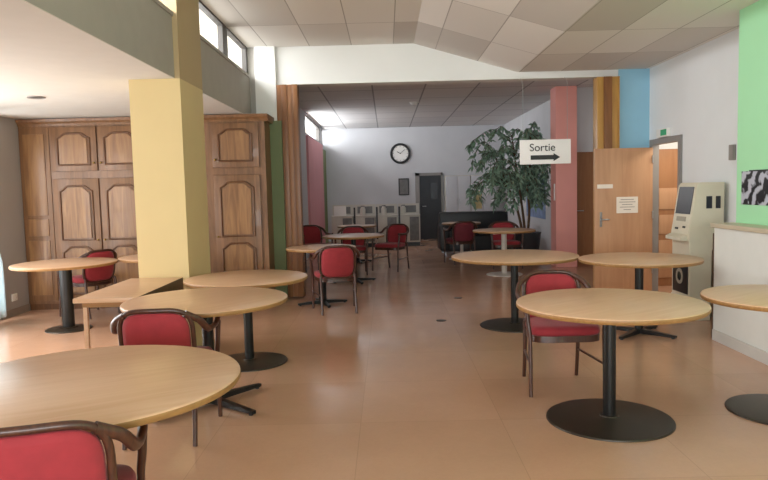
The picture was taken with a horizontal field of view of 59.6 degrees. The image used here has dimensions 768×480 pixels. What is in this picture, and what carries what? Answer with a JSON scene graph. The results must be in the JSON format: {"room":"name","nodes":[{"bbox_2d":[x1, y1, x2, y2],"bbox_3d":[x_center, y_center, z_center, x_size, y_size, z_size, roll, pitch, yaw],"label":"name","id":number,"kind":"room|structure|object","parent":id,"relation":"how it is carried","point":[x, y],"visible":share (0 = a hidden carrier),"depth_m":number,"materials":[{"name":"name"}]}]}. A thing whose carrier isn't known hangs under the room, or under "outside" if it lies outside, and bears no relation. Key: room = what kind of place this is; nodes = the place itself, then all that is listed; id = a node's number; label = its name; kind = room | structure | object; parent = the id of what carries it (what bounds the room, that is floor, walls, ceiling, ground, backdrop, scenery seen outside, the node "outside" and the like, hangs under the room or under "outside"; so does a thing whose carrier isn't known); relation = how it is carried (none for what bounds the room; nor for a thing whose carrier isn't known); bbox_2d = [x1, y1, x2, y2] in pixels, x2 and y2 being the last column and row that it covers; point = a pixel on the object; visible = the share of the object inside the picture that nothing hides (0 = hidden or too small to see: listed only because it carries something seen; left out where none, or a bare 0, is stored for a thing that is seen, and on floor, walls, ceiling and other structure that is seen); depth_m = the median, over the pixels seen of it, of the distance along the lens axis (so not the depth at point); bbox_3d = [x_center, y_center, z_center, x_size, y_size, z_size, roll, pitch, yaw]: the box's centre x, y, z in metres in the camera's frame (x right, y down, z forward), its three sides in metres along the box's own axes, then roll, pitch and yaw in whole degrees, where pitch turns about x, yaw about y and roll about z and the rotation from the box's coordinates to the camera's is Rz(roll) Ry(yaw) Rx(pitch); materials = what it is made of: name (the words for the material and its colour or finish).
{"room":"eatery","nodes":[
{"label":"eatery","id":0,"kind":"room"},
{"bbox_2d":[0,116,30,319],"bbox_3d":[-4.842,0.145,2.887,0.200,2.500,12.900,-1,4,0],"label":"wall","id":1,"kind":"structure","parent":0,"point":[12,231],"depth_m":8.50,"materials":[{"name":"paint"}]},
{"bbox_2d":[0,254,6,318],"bbox_3d":[-4.617,-0.187,7.604,0.074,2.300,0.945,-1,4,0],"label":"curtain","id":2,"kind":"object","parent":1,"relation":"hanging from","point":[3,313],"visible":1,"depth_m":8.04,"materials":[{"name":"white fabric"}]},
{"bbox_2d":[11,293,17,301],"bbox_3d":[-4.691,0.728,8.509,0.014,0.090,0.120,-1,4,0],"label":"wall socket","id":3,"kind":"object","parent":1,"relation":"attached to","point":[14,296],"visible":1,"depth_m":8.50,"materials":[{"name":"white plastic"}]},
{"bbox_2d":[1,304,30,319],"bbox_3d":[-4.683,0.911,8.533,0.020,0.090,0.640,-1,4,0],"label":"baseboard","id":4,"kind":"structure","parent":1,"relation":"attached to","point":[22,309],"depth_m":8.54,"materials":[{"name":"brown wood"}]},
{"bbox_2d":[0,0,242,119],"bbox_3d":[-3.410,-1.196,2.778,3.129,0.120,12.900,-1,4,0],"label":"ceiling","id":5,"kind":"structure","parent":0,"point":[79,74],"depth_m":5.43,"materials":[{"name":"paint"}]},
{"bbox_2d":[27,96,45,98],"bbox_3d":[-3.509,-1.437,6.761,0.170,0.012,0.170,-1,4,0],"label":"recessed light","id":6,"kind":"object","parent":5,"relation":"in","point":[28,97],"visible":1,"depth_m":6.76,"materials":[{"name":"grey paint"}]},
{"bbox_2d":[25,0,250,113],"bbox_3d":[-1.911,-1.458,2.752,0.120,0.566,12.900,-1,4,0],"label":"wall","id":7,"kind":"structure","parent":0,"point":[141,29],"depth_m":5.18,"materials":[{"name":"grey paint"}]},
{"bbox_2d":[152,0,249,77],"bbox_3d":[-1.914,-1.913,2.717,0.135,0.415,12.900,-1,4,0],"label":"window","id":8,"kind":"structure","parent":7,"relation":"in","point":[223,31],"depth_m":7.78,"materials":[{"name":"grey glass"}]},
{"bbox_2d":[129,78,210,345],"bbox_3d":[-1.981,-0.193,6.326,0.450,2.500,0.730,-1,4,0],"label":"column","id":9,"kind":"structure","parent":0,"point":[167,115],"depth_m":5.96,"materials":[{"name":"yellow paint"}]},
{"bbox_2d":[159,0,202,89],"bbox_3d":[-1.905,-1.915,6.192,0.215,0.950,0.730,-1,4,0],"label":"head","id":10,"kind":"structure","parent":0,"point":[185,18],"depth_m":6.10,"materials":[{"name":"yellow ochre paint"}]},
{"bbox_2d":[254,46,276,120],"bbox_3d":[-1.582,-0.914,9.353,0.280,3.450,0.300,-1,4,0],"label":"pier","id":11,"kind":"object","parent":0,"point":[264,56],"visible":0.29,"depth_m":9.11,"materials":[{"name":"white paint"}]},
{"bbox_2d":[299,107,323,259],"bbox_3d":[-1.776,-1.180,14.378,0.150,3.210,9.760,-1,4,0],"label":"wall","id":12,"kind":"structure","parent":0,"point":[303,113],"depth_m":14.40,"materials":[{"name":"paint"}]},
{"bbox_2d":[305,115,322,144],"bbox_3d":[-1.804,-2.734,16.895,0.100,0.440,4.300,-1,4,0],"label":"window","id":13,"kind":"structure","parent":12,"relation":"in","point":[307,119],"depth_m":17.86,"materials":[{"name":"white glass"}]},
{"bbox_2d":[306,135,325,255],"bbox_3d":[-1.662,-1.097,16.571,0.050,2.700,3.400,-1,4,0],"label":"wall panel","id":14,"kind":"object","parent":12,"relation":"attached to","point":[314,149],"visible":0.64,"depth_m":16.10,"materials":[{"name":"paint"}]},
{"bbox_2d":[323,149,327,242],"bbox_3d":[-1.658,-1.220,18.793,0.040,2.600,0.950,-1,4,0],"label":"wall panel","id":15,"kind":"object","parent":12,"relation":"attached to","point":[324,151],"visible":0.71,"depth_m":18.79,"materials":[{"name":"green paint"}]},
{"bbox_2d":[0,239,767,479],"bbox_3d":[0.186,0.943,7.947,10.160,0.120,23.300,-1,4,0],"label":"floor","id":16,"kind":"structure","parent":0,"point":[387,389],"depth_m":4.86,"materials":[{"name":"tile"}]},
{"bbox_2d":[8,257,117,333],"bbox_3d":[-3.560,0.628,7.524,1.106,0.755,1.106,-4,5,-34],"label":"round table","id":17,"kind":"object","parent":16,"relation":"on","point":[65,266],"visible":0.99,"depth_m":7.46,"materials":[{"name":"brown wood"}]},
{"bbox_2d":[0,420,147,479],"bbox_3d":[-1.107,0.940,2.245,0.613,0.837,0.557,-3,5,-17],"label":"armchair","id":18,"kind":"object","parent":16,"relation":"on","point":[58,450],"visible":0.91,"depth_m":2.00,"materials":[{"name":"red fabric"}]},
{"bbox_2d":[15,117,138,309],"bbox_3d":[-3.898,-0.348,8.992,1.635,2.490,0.584,-1,4,0],"label":"wardrobe","id":19,"kind":"object","parent":16,"relation":"on","point":[77,176],"visible":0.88,"depth_m":8.71,"materials":[{"name":"brown wood"}]},
{"bbox_2d":[57,249,120,318],"bbox_3d":[-3.677,0.524,8.403,0.557,0.837,0.613,1,5,32],"label":"armchair","id":20,"kind":"object","parent":16,"relation":"on","point":[97,276],"visible":0.69,"depth_m":8.24,"materials":[{"name":"red fabric"}]},
{"bbox_2d":[0,345,240,440],"bbox_3d":[-1.198,0.942,2.746,1.224,0.755,1.224,-4,5,-28],"label":"round table","id":21,"kind":"object","parent":16,"relation":"on","point":[128,386],"visible":0.87,"depth_m":2.65,"materials":[{"name":"brown wood"}]},
{"bbox_2d":[73,277,182,348],"bbox_3d":[-2.022,0.754,5.457,0.472,0.750,1.110,-1,4,0],"label":"side table","id":22,"kind":"object","parent":16,"relation":"on","point":[114,295],"visible":0.48,"depth_m":5.15,"materials":[{"name":"brown wood"}]},
{"bbox_2d":[118,254,137,262],"bbox_3d":[-2.673,0.566,8.048,0.940,0.755,0.940,-2,5,-11],"label":"round table","id":23,"kind":"object","parent":16,"relation":"on","point":[130,258],"visible":0.23,"depth_m":7.74,"materials":[{"name":"brown wood"}]},
{"bbox_2d":[110,308,222,449],"bbox_3d":[-1.351,0.795,4.184,0.613,0.837,0.557,-2,4,-4],"label":"armchair","id":24,"kind":"object","parent":16,"relation":"on","point":[158,326],"visible":0.5,"depth_m":3.92,"materials":[{"name":"red fabric"}]},
{"bbox_2d":[120,287,287,421],"bbox_3d":[-1.241,0.788,4.740,1.134,0.755,1.134,2,6,38],"label":"round table","id":25,"kind":"object","parent":16,"relation":"on","point":[208,303],"visible":0.76,"depth_m":4.65,"materials":[{"name":"brown wood"}]},
{"bbox_2d":[204,113,275,289],"bbox_3d":[-1.896,-0.396,8.981,0.850,2.490,0.584,-1,4,0],"label":"wardrobe","id":26,"kind":"object","parent":16,"relation":"on","point":[237,146],"visible":0.92,"depth_m":8.71,"materials":[{"name":"brown wood"}]},
{"bbox_2d":[183,270,307,371],"bbox_3d":[-1.192,0.699,5.876,1.060,0.755,1.060,-4,5,-34],"label":"round table","id":27,"kind":"object","parent":16,"relation":"on","point":[249,361],"visible":0.88,"depth_m":5.82,"materials":[{"name":"brown wood"}]},
{"bbox_2d":[269,121,287,294],"bbox_3d":[-1.443,-0.397,9.180,0.165,2.440,0.055,-1,4,0],"label":"pier","id":28,"kind":"object","parent":16,"relation":"on","point":[276,142],"visible":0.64,"depth_m":9.14,"materials":[{"name":"green paint"}]},
{"bbox_2d":[276,84,305,296],"bbox_3d":[-1.286,-0.666,9.296,0.289,2.910,0.210,-1,4,0],"label":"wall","id":29,"kind":"structure","parent":16,"relation":"on","point":[288,112],"depth_m":9.19,"materials":[{"name":"brown wood"}]},
{"bbox_2d":[303,225,332,271],"bbox_3d":[-1.301,0.145,12.531,0.613,0.837,0.557,-3,5,-25],"label":"armchair","id":30,"kind":"object","parent":16,"relation":"on","point":[312,233],"visible":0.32,"depth_m":12.71,"materials":[{"name":"red fabric"}]},
{"bbox_2d":[286,244,355,307],"bbox_3d":[-0.811,0.465,8.765,0.910,0.755,0.910,-3,5,-20],"label":"round table","id":31,"kind":"object","parent":16,"relation":"on","point":[312,248],"visible":0.7,"depth_m":8.73,"materials":[{"name":"brown wood"}]},
{"bbox_2d":[309,245,359,315],"bbox_3d":[-0.593,0.460,8.253,0.613,0.837,0.557,-2,5,-12],"label":"armchair","id":32,"kind":"object","parent":16,"relation":"on","point":[337,263],"visible":1,"depth_m":8.02,"materials":[{"name":"red fabric"}]},
{"bbox_2d":[331,205,353,243],"bbox_3d":[-1.060,-0.361,17.368,0.560,1.080,0.520,-1,4,0],"label":"display unit","id":33,"kind":"object","parent":16,"relation":"on","point":[348,219],"visible":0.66,"depth_m":17.12,"materials":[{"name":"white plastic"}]},
{"bbox_2d":[334,206,345,215],"bbox_3d":[-1.130,-0.745,17.228,0.310,0.249,0.060,-1,4,0],"label":"holder","id":34,"kind":"object","parent":33,"relation":"on","point":[338,210],"visible":1,"depth_m":17.20,"materials":[{"name":"white plastic"}]},
{"bbox_2d":[334,226,368,274],"bbox_3d":[-0.550,0.181,11.832,0.613,0.837,0.557,-1,4,2],"label":"armchair","id":35,"kind":"object","parent":16,"relation":"on","point":[360,244],"visible":0.56,"depth_m":12.00,"materials":[{"name":"red fabric"}]},
{"bbox_2d":[322,233,383,283],"bbox_3d":[-0.484,0.298,10.807,1.000,0.755,1.000,-3,5,-23],"label":"round table","id":36,"kind":"object","parent":16,"relation":"on","point":[346,236],"visible":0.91,"depth_m":10.65,"materials":[{"name":"brown wood"}]},
{"bbox_2d":[337,224,375,263],"bbox_3d":[-0.544,0.078,13.649,0.800,0.755,0.800,-3,5,-17],"label":"round table","id":37,"kind":"object","parent":16,"relation":"on","point":[359,260],"visible":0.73,"depth_m":13.56,"materials":[{"name":"brown wood"}]},
{"bbox_2d":[353,204,375,246],"bbox_3d":[-0.490,-0.374,17.360,0.560,1.080,0.530,-1,4,0],"label":"display unit","id":38,"kind":"object","parent":16,"relation":"on","point":[369,217],"visible":0.66,"depth_m":17.14,"materials":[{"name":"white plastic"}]},
{"bbox_2d":[360,206,365,214],"bbox_3d":[-0.545,-0.759,17.215,0.140,0.250,0.140,-1,4,0],"label":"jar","id":39,"kind":"object","parent":38,"relation":"on","point":[362,209],"visible":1,"depth_m":17.16,"materials":[{"name":"white ceramic"}]},
{"bbox_2d":[376,204,397,243],"bbox_3d":[0.080,-0.388,17.357,0.560,1.080,0.530,-1,4,0],"label":"display unit","id":40,"kind":"object","parent":16,"relation":"on","point":[391,217],"visible":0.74,"depth_m":17.11,"materials":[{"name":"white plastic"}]},
{"bbox_2d":[381,205,386,214],"bbox_3d":[-0.005,-0.772,17.212,0.140,0.250,0.140,-1,4,0],"label":"jar","id":41,"kind":"object","parent":40,"relation":"on","point":[383,209],"visible":1,"depth_m":17.16,"materials":[{"name":"white ceramic"}]},
{"bbox_2d":[372,223,409,271],"bbox_3d":[0.145,0.130,12.273,0.613,0.837,0.557,1,5,30],"label":"armchair","id":42,"kind":"object","parent":16,"relation":"on","point":[397,233],"visible":0.94,"depth_m":12.33,"materials":[{"name":"red fabric"}]},
{"bbox_2d":[398,203,419,245],"bbox_3d":[0.650,-0.402,17.354,0.560,1.080,0.530,-1,4,0],"label":"display unit","id":43,"kind":"object","parent":16,"relation":"on","point":[411,218],"visible":0.8,"depth_m":17.12,"materials":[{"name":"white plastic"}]},
{"bbox_2d":[401,205,405,213],"bbox_3d":[0.495,-0.784,17.209,0.140,0.250,0.140,-1,4,0],"label":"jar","id":44,"kind":"object","parent":43,"relation":"on","point":[403,208],"visible":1,"depth_m":17.15,"materials":[{"name":"white ceramic"}]},
{"bbox_2d":[443,221,476,264],"bbox_3d":[1.497,0.040,13.008,0.613,0.837,0.557,-2,5,-10],"label":"armchair","id":45,"kind":"object","parent":16,"relation":"on","point":[462,231],"visible":0.94,"depth_m":12.77,"materials":[{"name":"fabric"}]},
{"bbox_2d":[442,221,480,259],"bbox_3d":[1.596,0.015,13.787,0.800,0.755,0.800,-3,5,-17],"label":"round table","id":46,"kind":"object","parent":16,"relation":"on","point":[443,223],"visible":0.38,"depth_m":13.76,"materials":[{"name":"brown wood"}]},
{"bbox_2d":[437,211,513,252],"bbox_3d":[2.028,-0.167,14.925,1.620,0.920,0.840,-1,4,0],"label":"sofa","id":47,"kind":"object","parent":16,"relation":"on","point":[482,241],"visible":0.41,"depth_m":15.07,"materials":[{"name":"black leather"}]},
{"bbox_2d":[477,228,490,235],"bbox_3d":[2.322,-0.181,14.822,0.590,0.130,0.600,-1,4,0],"label":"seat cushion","id":48,"kind":"object","parent":47,"relation":"on","point":[478,234],"depth_m":14.54,"materials":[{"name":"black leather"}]},
{"bbox_2d":[473,228,535,276],"bbox_3d":[2.017,0.203,11.242,1.040,0.755,1.040,-3,5,-17],"label":"round table","id":49,"kind":"object","parent":16,"relation":"on","point":[503,231],"visible":0.92,"depth_m":11.15,"materials":[{"name":"brown wood"}]},
{"bbox_2d":[488,221,523,268],"bbox_3d":[2.209,0.084,12.216,0.613,0.837,0.557,-1,4,0],"label":"armchair","id":50,"kind":"object","parent":16,"relation":"on","point":[495,238],"visible":0.62,"depth_m":12.38,"materials":[{"name":"red fabric"}]},
{"bbox_2d":[465,121,550,249],"bbox_3d":[2.453,-0.945,13.071,1.822,2.739,1.548,-1,4,0],"label":"potted tree","id":51,"kind":"object","parent":16,"relation":"on","point":[525,183],"visible":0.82,"depth_m":12.97,"materials":[{"name":"green plant"}]},
{"bbox_2d":[451,249,579,332],"bbox_3d":[1.392,0.537,7.138,1.330,0.755,1.330,-4,5,-34],"label":"round table","id":52,"kind":"object","parent":16,"relation":"on","point":[514,258],"visible":0.87,"depth_m":7.04,"materials":[{"name":"brown wood"}]},
{"bbox_2d":[515,270,602,396],"bbox_3d":[1.294,0.669,4.972,0.613,0.837,0.557,-1,4,0],"label":"armchair","id":53,"kind":"object","parent":16,"relation":"on","point":[536,329],"visible":0.68,"depth_m":4.90,"materials":[{"name":"red fabric"}]},
{"bbox_2d":[593,76,619,287],"bbox_3d":[3.075,-0.771,9.272,0.299,2.910,0.210,-1,4,0],"label":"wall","id":54,"kind":"structure","parent":16,"relation":"on","point":[606,89],"depth_m":9.12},
{"bbox_2d":[516,288,711,442],"bbox_3d":[1.422,0.763,4.227,1.150,0.755,1.150,-4,5,-34],"label":"round table","id":55,"kind":"object","parent":16,"relation":"on","point":[609,419],"visible":1,"depth_m":4.14,"materials":[{"name":"brown wood"}]},
{"bbox_2d":[578,252,703,339],"bbox_3d":[2.510,0.552,6.594,1.150,0.755,1.150,-5,6,-42],"label":"round table","id":56,"kind":"object","parent":16,"relation":"on","point":[639,261],"visible":0.94,"depth_m":6.48,"materials":[{"name":"brown wood"}]},
{"bbox_2d":[666,182,724,320],"bbox_3d":[3.397,0.112,7.335,0.467,1.475,0.447,-1,4,0],"label":"kiosk","id":57,"kind":"object","parent":16,"relation":"on","point":[698,205],"visible":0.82,"depth_m":7.13,"materials":[{"name":"beige plastic"}]},
{"bbox_2d":[666,232,687,240],"bbox_3d":[3.202,-0.041,7.328,0.085,0.070,0.400,-1,4,0],"label":"tray","id":58,"kind":"object","parent":57,"relation":"on","point":[675,236],"depth_m":7.26,"materials":[{"name":"beige plastic"}]},
{"bbox_2d":[711,233,713,337],"bbox_3d":[3.376,0.429,6.325,0.540,1.000,0.030,-1,4,0],"label":"panel board","id":59,"kind":"object","parent":16,"relation":"on","point":[713,233],"visible":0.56,"depth_m":6.32,"materials":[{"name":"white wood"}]},
{"bbox_2d":[700,284,767,424],"bbox_3d":[2.567,0.729,4.300,0.980,0.755,0.980,-4,5,-34],"label":"round table","id":60,"kind":"object","parent":16,"relation":"on","point":[753,297],"visible":1,"depth_m":4.33,"materials":[{"name":"brown wood"}]},
{"bbox_2d":[710,222,767,364],"bbox_3d":[3.163,0.683,2.484,0.225,1.100,7.670,-1,4,0],"label":"counter","id":61,"kind":"object","parent":16,"relation":"on","point":[740,249],"depth_m":5.80,"materials":[{"name":"white paint"}]},
{"bbox_2d":[710,222,767,233],"bbox_3d":[3.151,0.154,2.443,0.225,0.040,7.670,-1,4,0],"label":"countertop","id":62,"kind":"structure","parent":61,"relation":"on","point":[728,225],"depth_m":5.78,"materials":[{"name":"beige wood"}]},
{"bbox_2d":[308,125,503,240],"bbox_3d":[1.566,-1.646,19.325,7.400,3.210,0.200,-1,4,0],"label":"wall","id":63,"kind":"structure","parent":0,"point":[360,168],"depth_m":19.17,"materials":[{"name":"white paint"}]},
{"bbox_2d":[390,143,409,163],"bbox_3d":[0.465,-2.472,19.132,0.580,0.580,0.065,-1,4,0],"label":"wall clock","id":64,"kind":"object","parent":63,"relation":"attached to","point":[400,152],"visible":1,"depth_m":19.13,"materials":[{"name":"black plastic"}]},
{"bbox_2d":[398,178,408,194],"bbox_3d":[0.568,-1.528,19.223,0.300,0.480,0.030,-1,4,0],"label":"framed picture","id":65,"kind":"object","parent":63,"relation":"attached to","point":[403,183],"visible":1,"depth_m":19.22,"materials":[{"name":"black plastic"}]},
{"bbox_2d":[415,172,442,238],"bbox_3d":[1.302,-0.975,19.223,0.780,1.900,0.110,-1,4,0],"label":"door","id":66,"kind":"structure","parent":63,"relation":"in","point":[428,186],"depth_m":19.21,"materials":[{"name":"grey paint"}]},
{"bbox_2d":[444,175,470,211],"bbox_3d":[2.097,-0.932,19.073,0.710,1.800,0.399,-1,4,0],"label":"upper cabinet","id":67,"kind":"object","parent":63,"relation":"attached to","point":[455,186],"visible":0.62,"depth_m":18.87,"materials":[{"name":"grey paint"}]},
{"bbox_2d":[470,175,495,210],"bbox_3d":[2.817,-0.950,19.069,0.710,1.800,0.399,-1,4,0],"label":"upper cabinet","id":68,"kind":"object","parent":63,"relation":"attached to","point":[486,206],"visible":0.33,"depth_m":18.88,"materials":[{"name":"grey paint"}]},
{"bbox_2d":[473,194,481,208],"bbox_3d":[2.636,-1.131,18.880,0.240,0.500,0.002,-1,4,0],"label":"poster","id":69,"kind":"object","parent":68,"relation":"attached to","point":[478,204],"visible":0.5,"depth_m":18.89,"materials":[{"name":"yellow paper"}]},
{"bbox_2d":[217,43,649,147],"bbox_3d":[-0.642,-0.948,9.367,8.580,3.470,0.260,-1,4,0],"label":"wall","id":70,"kind":"structure","parent":0,"point":[374,64],"depth_m":9.15,"materials":[{"name":"white paint"}]},
{"bbox_2d":[520,77,570,164],"bbox_3d":[2.176,-1.626,9.118,0.690,1.182,0.158,-1,4,0],"label":"hanging sign","id":71,"kind":"object","parent":70,"relation":"hanging from","point":[547,151],"visible":1,"depth_m":9.08,"materials":[{"name":"white plastic"}]},
{"bbox_2d":[299,80,592,129],"bbox_3d":[1.508,-2.927,14.331,7.400,0.120,9.960,-1,4,0],"label":"ceiling","id":72,"kind":"structure","parent":0,"point":[482,103],"depth_m":13.73,"materials":[{"name":"tile"}]},
{"bbox_2d":[200,0,758,71],"bbox_3d":[1.591,-2.064,2.818,7.150,0.540,13.150,-1,4,0],"label":"ceiling","id":73,"kind":"structure","parent":0,"point":[514,35],"depth_m":7.37,"materials":[{"name":"tile"}]},
{"bbox_2d":[504,100,550,249],"bbox_3d":[3.493,-1.417,15.765,0.120,3.210,6.920,-1,4,0],"label":"wall","id":74,"kind":"structure","parent":0,"point":[540,114],"depth_m":14.91,"materials":[{"name":"paint"}]},
{"bbox_2d":[526,178,545,218],"bbox_3d":[3.434,-0.965,15.209,0.011,0.900,1.900,-1,4,0],"label":"poster","id":75,"kind":"object","parent":74,"relation":"attached to","point":[539,214],"visible":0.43,"depth_m":15.00,"materials":[{"name":"blue paper"}]},
{"bbox_2d":[550,86,576,266],"bbox_3d":[3.252,-1.128,12.128,0.375,3.210,0.380,-1,4,0],"label":"column","id":76,"kind":"structure","parent":0,"point":[563,99],"depth_m":11.96,"materials":[{"name":"pink paint"}]},
{"bbox_2d":[577,87,592,151],"bbox_3d":[4.330,-1.161,12.221,1.820,3.210,0.180,-1,4,0],"label":"wall","id":77,"kind":"structure","parent":0,"point":[584,94],"depth_m":12.05,"materials":[{"name":"paint"}]},
{"bbox_2d":[577,152,592,264],"bbox_3d":[3.904,-0.572,12.189,0.900,2.060,0.100,-1,4,0],"label":"door","id":78,"kind":"structure","parent":77,"relation":"in","point":[584,159],"depth_m":12.19,"materials":[{"name":"brown wood"}]},
{"bbox_2d":[659,142,677,148],"bbox_3d":[4.179,-0.437,8.828,0.920,2.300,1.700,-1,4,0],"label":"wall","id":79,"kind":"structure","parent":0,"point":[674,145],"depth_m":9.51,"materials":[{"name":"white paint"}]},
{"bbox_2d":[658,149,677,285],"bbox_3d":[4.166,-0.318,9.554,0.680,1.950,0.070,-1,4,0],"label":"door","id":80,"kind":"structure","parent":79,"relation":"in","point":[668,158],"depth_m":9.52,"materials":[{"name":"brown wood"}]},
{"bbox_2d":[649,28,738,222],"bbox_3d":[3.659,-0.358,2.938,0.060,3.080,13.140,-1,4,0],"label":"wall","id":81,"kind":"structure","parent":0,"point":[694,93],"depth_m":7.59,"materials":[{"name":"white paint"}]},
{"bbox_2d":[594,147,653,290],"bbox_3d":[3.256,-0.267,9.088,0.793,1.945,0.094,-1,4,0],"label":"door","id":82,"kind":"structure","parent":81,"relation":"in","point":[629,170],"depth_m":9.09,"materials":[{"name":"brown wood"}]},
{"bbox_2d":[597,184,612,188],"bbox_3d":[2.988,-0.725,9.057,0.210,0.055,0.004,-1,4,0],"label":"label strip","id":83,"kind":"object","parent":82,"relation":"attached to","point":[600,186],"visible":1,"depth_m":9.05,"materials":[{"name":"white paper"}]},
{"bbox_2d":[616,197,637,212],"bbox_3d":[3.294,-0.475,9.074,0.290,0.220,0.006,-1,4,0],"label":"paper notice","id":84,"kind":"object","parent":82,"relation":"attached to","point":[623,204],"visible":1,"depth_m":9.07,"materials":[{"name":"white paper"}]},
{"bbox_2d":[621,199,634,209],"bbox_3d":[3.294,-0.481,9.072,0.220,0.144,0.002,-1,4,0],"label":"print","id":85,"kind":"object","parent":84,"relation":"attached to","point":[626,204],"depth_m":9.07},
{"bbox_2d":[656,127,670,137],"bbox_3d":[3.607,-1.383,8.656,0.056,0.110,0.340,-1,4,0],"label":"exit light","id":86,"kind":"object","parent":81,"relation":"attached to","point":[665,132],"visible":1,"depth_m":8.58,"materials":[{"name":"white plastic"}]},
{"bbox_2d":[660,129,665,135],"bbox_3d":[3.582,-1.380,8.591,0.006,0.075,0.170,-1,4,0],"label":"diffuser","id":87,"kind":"object","parent":86,"relation":"attached to","point":[662,131],"depth_m":8.60,"materials":[{"name":"green plastic"}]},
{"bbox_2d":[649,134,682,290],"bbox_3d":[3.686,-0.296,8.715,0.100,2.060,0.970,-1,4,0],"label":"door frame","id":88,"kind":"structure","parent":81,"relation":"attached to","point":[654,143],"depth_m":9.08,"materials":[{"name":"grey paint"}]},
{"bbox_2d":[729,144,735,159],"bbox_3d":[3.620,-0.911,6.963,0.035,0.160,0.090,-1,4,0],"label":"thermostat","id":89,"kind":"object","parent":81,"relation":"attached to","point":[732,148],"visible":1,"depth_m":6.92,"materials":[{"name":"grey paint"}]},
{"bbox_2d":[736,0,767,225],"bbox_3d":[3.438,-0.200,1.301,0.370,3.030,9.850,-1,4,0],"label":"wall","id":90,"kind":"structure","parent":0,"point":[752,135],"depth_m":5.92,"materials":[{"name":"green paint"}]},
{"bbox_2d":[741,169,767,205],"bbox_3d":[3.265,-0.421,5.372,0.010,0.308,1.500,-1,4,0],"label":"print","id":91,"kind":"object","parent":90,"relation":"attached to","point":[754,185],"visible":1,"depth_m":5.90,"materials":[{"name":"black paper"}]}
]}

